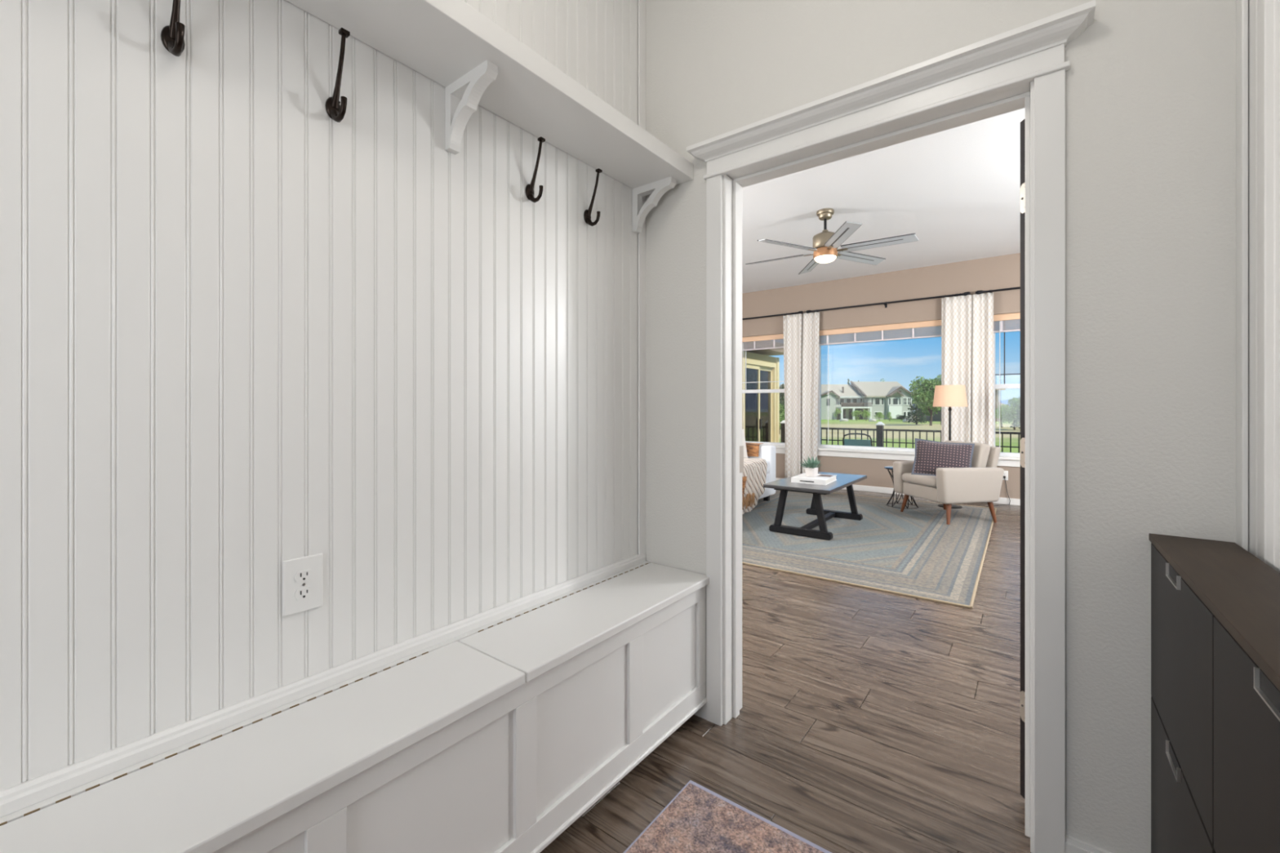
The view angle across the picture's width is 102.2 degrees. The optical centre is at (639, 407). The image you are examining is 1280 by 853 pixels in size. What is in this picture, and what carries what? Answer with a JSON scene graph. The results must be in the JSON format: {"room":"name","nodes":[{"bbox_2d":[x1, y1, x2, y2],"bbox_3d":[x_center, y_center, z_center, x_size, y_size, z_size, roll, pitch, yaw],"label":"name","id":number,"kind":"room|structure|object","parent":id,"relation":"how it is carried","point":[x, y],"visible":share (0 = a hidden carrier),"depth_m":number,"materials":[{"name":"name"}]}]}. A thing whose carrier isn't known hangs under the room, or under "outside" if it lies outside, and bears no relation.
{"room":"entryway","nodes":[
{"label":"entryway","id":0,"kind":"room"},
{"bbox_2d":[0,0,637,791],"bbox_3d":[-1.050,-0.270,0.883,0.160,2.900,3.300,0,0,37],"label":"wall","id":1,"kind":"structure","parent":0,"point":[246,330],"depth_m":1.09,"materials":[{"name":"white paint"}]},
{"bbox_2d":[160,0,185,56],"bbox_3d":[-0.855,-0.749,0.953,0.068,0.195,0.034,0,0,37],"label":"coat hook","id":2,"kind":"object","parent":1,"relation":"attached to","point":[172,36],"visible":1,"depth_m":0.96,"materials":[{"name":"black metal"}]},
{"bbox_2d":[282,553,322,617],"bbox_3d":[-0.745,0.392,1.142,0.008,0.121,0.079,0,0,37],"label":"wall outlet","id":3,"kind":"object","parent":1,"relation":"attached to","point":[302,577],"visible":1,"depth_m":1.14,"materials":[{"name":"white plastic"}]},
{"bbox_2d":[294,586,312,599],"bbox_3d":[-0.743,0.411,1.141,0.003,0.023,0.034,0,0,37],"label":"socket","id":4,"kind":"object","parent":3,"relation":"attached to","point":[300,593],"depth_m":1.14,"materials":[{"name":"white plastic"}]},
{"bbox_2d":[294,568,312,582],"bbox_3d":[-0.743,0.372,1.141,0.003,0.023,0.034,0,0,37],"label":"socket","id":5,"kind":"object","parent":3,"relation":"attached to","point":[300,575],"depth_m":1.14,"materials":[{"name":"white plastic"}]},
{"bbox_2d":[0,554,645,817],"bbox_3d":[-0.937,0.620,0.885,0.016,0.034,3.140,0,0,37],"label":"trim","id":6,"kind":"structure","parent":1,"relation":"attached to","point":[23,795],"depth_m":1.06,"materials":[{"name":"white paint"}]},
{"bbox_2d":[324,26,350,122],"bbox_3d":[-0.685,-0.749,1.176,0.068,0.195,0.034,0,0,37],"label":"coat hook","id":7,"kind":"object","parent":1,"relation":"attached to","point":[335,110],"visible":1,"depth_m":1.17,"materials":[{"name":"black metal"}]},
{"bbox_2d":[285,0,693,233],"bbox_3d":[-0.829,-0.824,0.839,0.241,0.232,3.098,0,0,37],"label":"wall shelf","id":8,"kind":"object","parent":1,"relation":"attached to","point":[451,43],"visible":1,"depth_m":1.40,"materials":[{"name":"white paint"}]},
{"bbox_2d":[524,136,545,202],"bbox_3d":[-0.330,-0.749,1.640,0.068,0.195,0.034,0,0,37],"label":"coat hook","id":9,"kind":"object","parent":1,"relation":"attached to","point":[529,190],"visible":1,"depth_m":1.64,"materials":[{"name":"black metal"}]},
{"bbox_2d":[583,168,602,226],"bbox_3d":[-0.167,-0.749,1.853,0.068,0.195,0.034,0,0,37],"label":"coat hook","id":10,"kind":"object","parent":1,"relation":"attached to","point":[587,214],"visible":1,"depth_m":1.85,"materials":[{"name":"black metal"}]},
{"bbox_2d":[637,0,645,556],"bbox_3d":[0.007,-0.540,2.125,0.010,2.360,0.042,0,0,37],"label":"trim","id":11,"kind":"structure","parent":1,"relation":"attached to","point":[641,3],"depth_m":2.11,"materials":[{"name":"white paint"}]},
{"bbox_2d":[742,351,776,429],"bbox_3d":[0.550,0.295,11.077,4.000,2.670,2.540,0,0,37],"label":"wall","id":12,"kind":"structure","parent":0,"point":[753,356],"depth_m":9.99,"materials":[{"name":"beige paint"}]},
{"bbox_2d":[743,358,776,442],"bbox_3d":[2.197,0.235,10.284,0.480,2.290,1.540,0,0,37],"label":"door","id":13,"kind":"structure","parent":12,"relation":"in","point":[759,408],"depth_m":10.19,"materials":[{"name":"beige"}]},
{"bbox_2d":[742,340,783,355],"bbox_3d":[0.708,-1.210,11.119,4.200,0.180,2.800,0,0,37],"label":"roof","id":14,"kind":"structure","parent":12,"relation":"attached to","point":[773,352],"depth_m":10.47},
{"bbox_2d":[776,357,779,442],"bbox_3d":[2.891,0.295,10.839,0.032,2.670,0.105,0,0,37],"label":"trim","id":15,"kind":"structure","parent":12,"relation":"attached to","point":[777,358],"depth_m":10.81,"materials":[{"name":"beige"}]},
{"bbox_2d":[540,488,1031,852],"bbox_3d":[1.179,1.240,3.050,8.050,0.120,9.450,0,0,37],"label":"floor","id":16,"kind":"structure","parent":0,"point":[868,721],"depth_m":1.89,"materials":[{"name":"brown wood"}]},
{"bbox_2d":[0,561,709,852],"bbox_3d":[-0.798,0.908,0.815,0.319,0.544,3.098,0,0,37],"label":"storage bench","id":17,"kind":"object","parent":16,"relation":"on","point":[497,736],"visible":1,"depth_m":1.14,"materials":[{"name":"white paint"}]},
{"bbox_2d":[623,780,831,852],"bbox_3d":[-0.043,1.175,0.725,0.772,0.010,1.671,0,0,37],"label":"rug","id":18,"kind":"object","parent":16,"relation":"on","point":[697,820],"visible":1,"depth_m":1.43,"materials":[{"name":"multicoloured carpet"}]},
{"bbox_2d":[742,489,996,608],"bbox_3d":[1.914,1.171,5.295,2.755,0.023,3.635,0,0,36],"label":"area rug","id":19,"kind":"object","parent":16,"relation":"on","point":[913,552],"visible":0.65,"depth_m":4.34,"materials":[{"name":"beige carpet"}]},
{"bbox_2d":[747,444,775,501],"bbox_3d":[0.592,0.717,5.777,0.944,0.902,2.470,0,0,37],"label":"sofa","id":20,"kind":"object","parent":19,"relation":"on","point":[767,452],"visible":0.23,"depth_m":6.37,"materials":[{"name":"white fabric"}]},
{"bbox_2d":[742,429,747,457],"bbox_3d":[1.139,0.459,6.347,0.480,0.413,0.173,0,0,-33],"label":"throw pillow","id":21,"kind":"object","parent":20,"relation":"on","point":[745,455],"visible":0.1,"depth_m":6.39,"materials":[{"name":"white fabric"}]},
{"bbox_2d":[742,442,767,514],"bbox_3d":[1.039,0.852,6.119,0.759,0.799,1.226,0,0,37],"label":"throw blanket","id":22,"kind":"object","parent":20,"relation":"on","point":[754,473],"visible":0.38,"depth_m":5.93,"materials":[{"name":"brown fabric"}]},
{"bbox_2d":[765,460,769,472],"bbox_3d":[0.991,0.728,6.134,0.744,0.155,1.046,0,0,37],"label":"seat cushion","id":23,"kind":"object","parent":20,"relation":"on","point":[767,461],"depth_m":6.27,"materials":[{"name":"white fabric"}]},
{"bbox_2d":[763,471,866,540],"bbox_3d":[1.761,0.941,5.103,0.610,0.450,1.240,0,0,37],"label":"coffee table","id":24,"kind":"object","parent":19,"relation":"on","point":[842,480],"visible":0.85,"depth_m":4.79,"materials":[{"name":"grey wood"}]},
{"bbox_2d":[791,472,836,484],"bbox_3d":[1.684,0.691,4.985,0.320,0.049,0.414,0,0,34],"label":"tray","id":25,"kind":"object","parent":24,"relation":"on","point":[821,479],"visible":1,"depth_m":4.87,"materials":[{"name":"white wood"}]},
{"bbox_2d":[800,456,821,477],"bbox_3d":[1.643,0.566,4.978,0.226,0.202,0.257,0,0,37],"label":"potted succulent","id":26,"kind":"object","parent":25,"relation":"on","point":[811,468],"visible":1,"depth_m":4.93,"materials":[{"name":"green plant"}]},
{"bbox_2d":[818,474,833,476],"bbox_3d":[1.807,0.667,5.023,0.120,0.001,0.140,0,0,34],"label":"print","id":27,"kind":"object","parent":25,"relation":"on","point":[820,475],"depth_m":5.04,"materials":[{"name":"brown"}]},
{"bbox_2d":[884,466,919,508],"bbox_3d":[3.107,0.947,6.114,0.390,0.462,0.390,0,0,37],"label":"side table","id":28,"kind":"object","parent":19,"relation":"on","point":[888,468],"visible":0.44,"depth_m":6.11,"materials":[{"name":"grey metal"}]},
{"bbox_2d":[893,440,1004,524],"bbox_3d":[3.279,0.776,5.516,0.766,0.805,0.744,0,0,-13],"label":"armchair","id":29,"kind":"object","parent":19,"relation":"on","point":[981,482],"visible":0.91,"depth_m":5.21,"materials":[{"name":"beige fabric"}]},
{"bbox_2d":[902,472,937,487],"bbox_3d":[3.185,0.771,5.495,0.552,0.099,0.496,0,0,-13],"label":"seat cushion","id":30,"kind":"object","parent":29,"relation":"on","point":[908,479],"depth_m":5.43,"materials":[{"name":"beige fabric"}]},
{"bbox_2d":[911,438,974,475],"bbox_3d":[3.183,0.548,5.432,0.577,0.422,0.177,0,0,31],"label":"lumbar pillow","id":31,"kind":"object","parent":29,"relation":"on","point":[930,455],"visible":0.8,"depth_m":5.41,"materials":[{"name":"fabric"}]},
{"bbox_2d":[943,440,990,467],"bbox_3d":[3.482,0.566,5.562,0.196,0.385,0.537,0,0,-13],"label":"cushion","id":32,"kind":"object","parent":29,"relation":"on","point":[981,453],"depth_m":5.33,"materials":[{"name":"beige fabric"}]},
{"bbox_2d":[933,385,967,508],"bbox_3d":[3.641,0.463,6.064,0.352,1.435,0.352,0,0,37],"label":"floor lamp","id":33,"kind":"object","parent":19,"relation":"on","point":[949,396],"visible":0.78,"depth_m":5.95,"materials":[{"name":"beige fabric"}]},
{"bbox_2d":[963,475,1010,507],"bbox_3d":[4.106,1.004,6.101,0.742,0.339,0.094,0,0,-22],"label":"power cord","id":34,"kind":"object","parent":16,"relation":"on","point":[1004,477],"visible":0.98,"depth_m":6.23,"materials":[{"name":"black plastic"}]},
{"bbox_2d":[1148,533,1279,852],"bbox_3d":[0.933,0.740,0.755,0.140,0.880,1.089,0,0,37],"label":"cabinet","id":35,"kind":"object","parent":16,"relation":"on","point":[1215,605],"visible":1,"depth_m":0.83,"materials":[{"name":"black wood"}]},
{"bbox_2d":[804,467,817,477],"bbox_3d":[1.651,0.622,4.967,0.120,0.090,0.120,0,0,37],"label":"pot","id":36,"kind":"object","parent":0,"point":[810,472],"depth_m":4.92,"materials":[{"name":"grey ceramic"}]},
{"bbox_2d":[742,253,1020,498],"bbox_3d":[3.994,-0.335,6.732,7.650,3.030,0.180,0,0,37],"label":"wall","id":37,"kind":"structure","parent":0,"point":[1001,272],"depth_m":7.14,"materials":[{"name":"beige paint"}]},
{"bbox_2d":[742,344,785,453],"bbox_3d":[1.739,-0.211,8.409,1.730,1.857,0.195,0,0,37],"label":"window","id":38,"kind":"structure","parent":37,"relation":"in","point":[780,446],"depth_m":8.22,"materials":[{"name":"white plastic"}]},
{"bbox_2d":[742,333,783,429],"bbox_3d":[1.733,-0.304,8.401,1.606,1.668,0.066,0,0,37],"label":"window blind","id":39,"kind":"object","parent":38,"relation":"attached to","point":[775,338],"visible":0.43,"depth_m":8.24,"materials":[{"name":"beige fabric"}]},
{"bbox_2d":[742,311,803,319],"bbox_3d":[1.718,-1.405,8.286,1.845,0.080,0.112,0,0,37],"label":"curtain rod","id":40,"kind":"object","parent":37,"relation":"attached to","point":[798,312],"visible":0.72,"depth_m":7.96,"materials":[{"name":"black metal"}]},
{"bbox_2d":[782,312,801,477],"bbox_3d":[2.301,-0.142,7.791,0.287,2.583,0.074,0,0,37],"label":"curtain","id":41,"kind":"object","parent":40,"relation":"hanging from","point":[792,323],"visible":0.95,"depth_m":7.78,"materials":[{"name":"white fabric"}]},
{"bbox_2d":[817,336,915,461],"bbox_3d":[3.332,-0.211,7.191,1.860,1.857,0.195,0,0,37],"label":"window","id":42,"kind":"structure","parent":37,"relation":"in","point":[868,452],"depth_m":7.35,"materials":[{"name":"white plastic"}]},
{"bbox_2d":[818,320,941,443],"bbox_3d":[3.326,-0.304,7.183,1.736,1.668,0.066,0,0,37],"label":"window blind","id":43,"kind":"object","parent":42,"relation":"attached to","point":[914,326],"visible":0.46,"depth_m":7.16,"materials":[{"name":"beige fabric"}]},
{"bbox_2d":[805,291,970,313],"bbox_3d":[3.309,-1.405,7.070,2.060,0.080,0.112,0,0,37],"label":"curtain rod","id":44,"kind":"object","parent":37,"relation":"attached to","point":[885,304],"visible":0.91,"depth_m":6.97,"materials":[{"name":"black metal"}]},
{"bbox_2d":[801,310,819,473],"bbox_3d":[2.512,-0.142,7.629,0.269,2.583,0.082,0,0,37],"label":"curtain","id":45,"kind":"object","parent":44,"relation":"hanging from","point":[811,321],"visible":0.91,"depth_m":7.62,"materials":[{"name":"white fabric"}]},
{"bbox_2d":[941,293,972,442],"bbox_3d":[3.983,-0.142,6.508,0.339,2.583,0.080,0,0,37],"label":"curtain","id":46,"kind":"object","parent":44,"relation":"hanging from","point":[956,311],"visible":0.65,"depth_m":6.50,"materials":[{"name":"white fabric"}]},
{"bbox_2d":[775,477,1020,506],"bbox_3d":[3.935,1.141,6.654,7.650,0.078,0.016,0,0,37],"label":"baseboard","id":47,"kind":"structure","parent":37,"relation":"attached to","point":[855,487],"depth_m":7.08,"materials":[{"name":"white paint"}]},
{"bbox_2d":[976,286,1020,294],"bbox_3d":[4.884,-1.405,5.866,1.785,0.080,0.112,0,0,37],"label":"curtain rod","id":48,"kind":"object","parent":37,"relation":"attached to","point":[978,292],"visible":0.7,"depth_m":6.25,"materials":[{"name":"black metal"}]},
{"bbox_2d":[971,290,993,446],"bbox_3d":[4.203,-0.142,6.332,0.227,2.583,0.076,0,0,37],"label":"curtain","id":49,"kind":"object","parent":48,"relation":"hanging from","point":[982,421],"visible":0.74,"depth_m":6.33,"materials":[{"name":"white fabric"}]},
{"bbox_2d":[1002,471,1008,479],"bbox_3d":[4.434,0.830,6.277,0.072,0.116,0.008,0,0,37],"label":"wall outlet","id":50,"kind":"object","parent":37,"relation":"attached to","point":[1006,473],"visible":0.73,"depth_m":6.27,"materials":[{"name":"white plastic"}]},
{"bbox_2d":[993,326,1020,466],"bbox_3d":[4.967,-0.211,5.941,1.645,1.857,0.195,0,0,37],"label":"window","id":51,"kind":"structure","parent":37,"relation":"in","point":[1006,459],"depth_m":6.34,"materials":[{"name":"white plastic"}]},
{"bbox_2d":[993,312,1020,447],"bbox_3d":[4.961,-0.304,5.934,1.521,1.668,0.066,0,0,37],"label":"window blind","id":52,"kind":"object","parent":51,"relation":"attached to","point":[1003,319],"visible":0.15,"depth_m":6.31,"materials":[{"name":"beige fabric"}]},
{"bbox_2d":[742,107,1025,293],"bbox_3d":[2.182,-1.960,4.360,8.050,0.220,6.150,0,0,37],"label":"ceiling","id":53,"kind":"structure","parent":0,"point":[957,189],"depth_m":4.75,"materials":[{"name":"white paint"}]},
{"bbox_2d":[745,208,919,274],"bbox_3d":[1.749,-1.608,4.873,1.538,0.484,1.445,0,0,37],"label":"ceiling fan","id":54,"kind":"object","parent":53,"relation":"hanging from","point":[826,243],"visible":1,"depth_m":4.77,"materials":[{"name":"silver metal"}]},
{"bbox_2d":[645,0,1235,852],"bbox_3d":[0.356,-0.335,1.973,7.650,3.030,0.140,0,0,37],"label":"wall","id":55,"kind":"structure","parent":0,"point":[1150,85],"depth_m":1.28,"materials":[{"name":"white paint"}]},
{"bbox_2d":[693,703,706,719],"bbox_3d":[0.134,1.139,2.046,0.308,0.082,0.015,0,0,37],"label":"baseboard","id":56,"kind":"structure","parent":55,"relation":"attached to","point":[701,713],"depth_m":1.96,"materials":[{"name":"white paint"}]},
{"bbox_2d":[723,80,1034,852],"bbox_3d":[0.720,0.150,1.699,0.940,2.060,0.147,0,0,37],"label":"trim","id":57,"kind":"structure","parent":55,"relation":"attached to","point":[1023,95],"depth_m":1.91,"materials":[{"name":"white paint"}]},
{"bbox_2d":[739,106,1025,187],"bbox_3d":[0.766,0.110,1.760,1.056,2.140,0.018,0,0,37],"label":"trim","id":58,"kind":"structure","parent":55,"relation":"attached to","point":[1024,106],"depth_m":1.71,"materials":[{"name":"white paint"}]},
{"bbox_2d":[686,0,1095,852],"bbox_3d":[0.653,0.103,1.612,1.152,2.154,0.074,0,0,37],"label":"trim","id":59,"kind":"structure","parent":55,"relation":"attached to","point":[1034,51],"depth_m":1.34,"materials":[{"name":"white paint"}]},
{"bbox_2d":[1019,118,1025,799],"bbox_3d":[1.572,0.153,1.491,0.892,2.017,0.180,0,0,2],"label":"door","id":60,"kind":"structure","parent":55,"relation":"in","point":[1022,190],"depth_m":1.53,"materials":[{"name":"black"}]},
{"bbox_2d":[1065,835,1111,852],"bbox_3d":[1.206,1.138,1.226,0.303,0.084,0.015,0,0,37],"label":"baseboard","id":61,"kind":"structure","parent":55,"relation":"attached to","point":[1073,845],"depth_m":1.30,"materials":[{"name":"white paint"}]},
{"bbox_2d":[1248,0,1279,573],"bbox_3d":[0.392,-0.270,-0.219,0.160,2.900,3.300,0,0,37],"label":"wall","id":62,"kind":"structure","parent":0,"point":[1264,15],"depth_m":1.04,"materials":[{"name":"white paint"}]},
{"bbox_2d":[1235,0,1248,551],"bbox_3d":[1.314,-0.270,1.126,0.010,2.900,0.042,0,0,37],"label":"trim","id":63,"kind":"structure","parent":62,"relation":"attached to","point":[1242,6],"depth_m":1.11,"materials":[{"name":"white paint"}]},
{"label":"outside","id":64,"kind":"structure","parent":0,"visible":0},
{"bbox_2d":[779,415,1020,457],"bbox_3d":[58.879,2.192,128.547,400.000,1.095,260.000,0,0,37],"label":"lawn","id":65,"kind":"structure","parent":64,"point":[851,424],"depth_m":41.53,"materials":[{"name":"green plant"}]},
{"bbox_2d":[779,403,784,434],"bbox_3d":[9.677,0.798,35.887,1.817,2.201,1.669,0,0,22],"label":"tree","id":66,"kind":"object","parent":65,"relation":"on","point":[781,407],"visible":0.24,"depth_m":35.73,"materials":[{"name":"green plant"}]},
{"bbox_2d":[779,383,784,428],"bbox_3d":[11.067,0.050,40.019,1.548,3.803,1.625,0,0,-41],"label":"tree","id":67,"kind":"object","parent":65,"relation":"on","point":[782,395],"visible":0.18,"depth_m":39.91,"materials":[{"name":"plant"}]},
{"bbox_2d":[833,408,841,417],"bbox_3d":[39.736,1.416,104.005,1.560,2.404,1.511,0,0,-19],"label":"shrub","id":68,"kind":"object","parent":65,"relation":"on","point":[837,411],"visible":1,"depth_m":103.82,"materials":[{"name":"green plant"}]},
{"bbox_2d":[779,381,913,419],"bbox_3d":[44.780,-1.520,113.975,26.900,8.600,11.250,0,0,0],"label":"house","id":69,"kind":"structure","parent":65,"relation":"on","point":[873,397],"depth_m":110.29,"materials":[{"name":"grey"}]},
{"bbox_2d":[851,410,861,420],"bbox_3d":[41.926,1.588,100.059,1.797,2.067,2.100,0,0,-22],"label":"shrub","id":70,"kind":"object","parent":65,"relation":"on","point":[855,413],"visible":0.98,"depth_m":99.89,"materials":[{"name":"green plant"}]},
{"bbox_2d":[861,409,871,421],"bbox_3d":[42.981,1.556,97.987,1.996,2.118,1.887,0,0,-11],"label":"shrub","id":71,"kind":"object","parent":65,"relation":"on","point":[866,413],"visible":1,"depth_m":97.85,"materials":[{"name":"green plant"}]},
{"bbox_2d":[868,418,876,422],"bbox_3d":[38.733,2.256,85.977,1.340,0.601,0.819,0,0,37],"label":"boulder","id":72,"kind":"object","parent":65,"relation":"on","point":[870,420],"visible":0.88,"depth_m":85.70,"materials":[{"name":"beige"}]},
{"bbox_2d":[874,412,884,420],"bbox_3d":[46.485,1.774,100.073,1.562,1.700,1.956,0,0,-27],"label":"shrub","id":73,"kind":"object","parent":65,"relation":"on","point":[879,415],"visible":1,"depth_m":99.90,"materials":[{"name":"green plant"}]},
{"bbox_2d":[886,411,892,421],"bbox_3d":[46.397,1.710,96.022,0.938,1.759,1.084,0,0,-2],"label":"shrub","id":74,"kind":"object","parent":65,"relation":"on","point":[889,413],"visible":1,"depth_m":95.94,"materials":[{"name":"green plant"}]},
{"bbox_2d":[895,414,907,420],"bbox_3d":[50.211,1.970,99.224,1.834,1.246,2.397,0,0,-40],"label":"shrub","id":75,"kind":"object","parent":65,"relation":"on","point":[903,417],"visible":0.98,"depth_m":98.97,"materials":[{"name":"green plant"}]},
{"bbox_2d":[905,394,929,424],"bbox_3d":[35.435,0.017,65.957,2.758,4.384,2.816,0,0,-44],"label":"tree","id":76,"kind":"object","parent":65,"relation":"on","point":[917,412],"visible":0.61,"depth_m":65.84,"materials":[{"name":"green plant"}]},
{"bbox_2d":[909,376,941,426],"bbox_3d":[32.429,-0.728,58.058,4.208,5.630,4.241,0,0,-9],"label":"tree","id":77,"kind":"object","parent":65,"relation":"on","point":[925,392],"visible":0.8,"depth_m":57.79,"materials":[{"name":"green plant"}]},
{"bbox_2d":[931,374,941,425],"bbox_3d":[36.285,-0.948,62.125,3.071,6.193,3.299,0,0,-21],"label":"tree","id":78,"kind":"object","parent":65,"relation":"on","point":[938,376],"visible":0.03,"depth_m":62.02,"materials":[{"name":"green plant"}]},
{"bbox_2d":[914,383,1010,421],"bbox_3d":[56.450,-1.120,90.000,12.500,7.400,9.400,0,0,0],"label":"house","id":79,"kind":"structure","parent":65,"relation":"on","point":[936,417],"depth_m":87.18,"materials":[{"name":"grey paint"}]},
{"bbox_2d":[995,404,1008,427],"bbox_3d":[36.398,0.868,51.990,1.412,2.396,1.640,0,0,21],"label":"tree","id":80,"kind":"object","parent":65,"relation":"on","point":[1002,406],"visible":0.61,"depth_m":51.94,"materials":[{"name":"green plant"}]},
{"bbox_2d":[1000,396,1020,430],"bbox_3d":[33.340,0.510,45.891,2.368,3.017,2.418,0,0,-32],"label":"tree","id":81,"kind":"object","parent":65,"relation":"on","point":[1010,412],"visible":0.63,"depth_m":45.87,"materials":[{"name":"green plant"}]},
{"bbox_2d":[1008,401,1020,428],"bbox_3d":[32.870,0.313,43.992,2.239,3.354,2.039,0,0,-36],"label":"tree","id":82,"kind":"object","parent":65,"relation":"on","point":[1015,421],"visible":0.2,"depth_m":44.17,"materials":[{"name":"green plant"}]},
{"bbox_3d":[6.404,1.515,6.797,10.500,0.230,2.850,0,0,37],"label":"deck","id":83,"kind":"object","parent":65,"relation":"on","visible":0},
{"bbox_2d":[842,432,872,449],"bbox_3d":[3.911,0.924,9.202,0.566,0.957,0.778,0,0,29],"label":"patio chair","id":84,"kind":"object","parent":83,"relation":"on","point":[845,442],"visible":0.34,"depth_m":8.93,"materials":[{"name":"teal"}]},
{"bbox_2d":[780,420,1020,453],"bbox_3d":[6.685,0.838,8.061,9.322,1.125,0.132,0,0,37],"label":"deck railing","id":85,"kind":"object","parent":83,"relation":"on","point":[879,429],"visible":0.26,"depth_m":9.65,"materials":[{"name":"black metal"}]},
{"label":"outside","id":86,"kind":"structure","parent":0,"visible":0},
{"bbox_2d":[915,397,1020,409],"bbox_3d":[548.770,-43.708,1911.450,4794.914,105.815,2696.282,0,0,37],"label":"mountain ridge","id":87,"kind":"object","parent":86,"point":[1004,402],"depth_m":2184.02,"materials":[{"name":"blue"}]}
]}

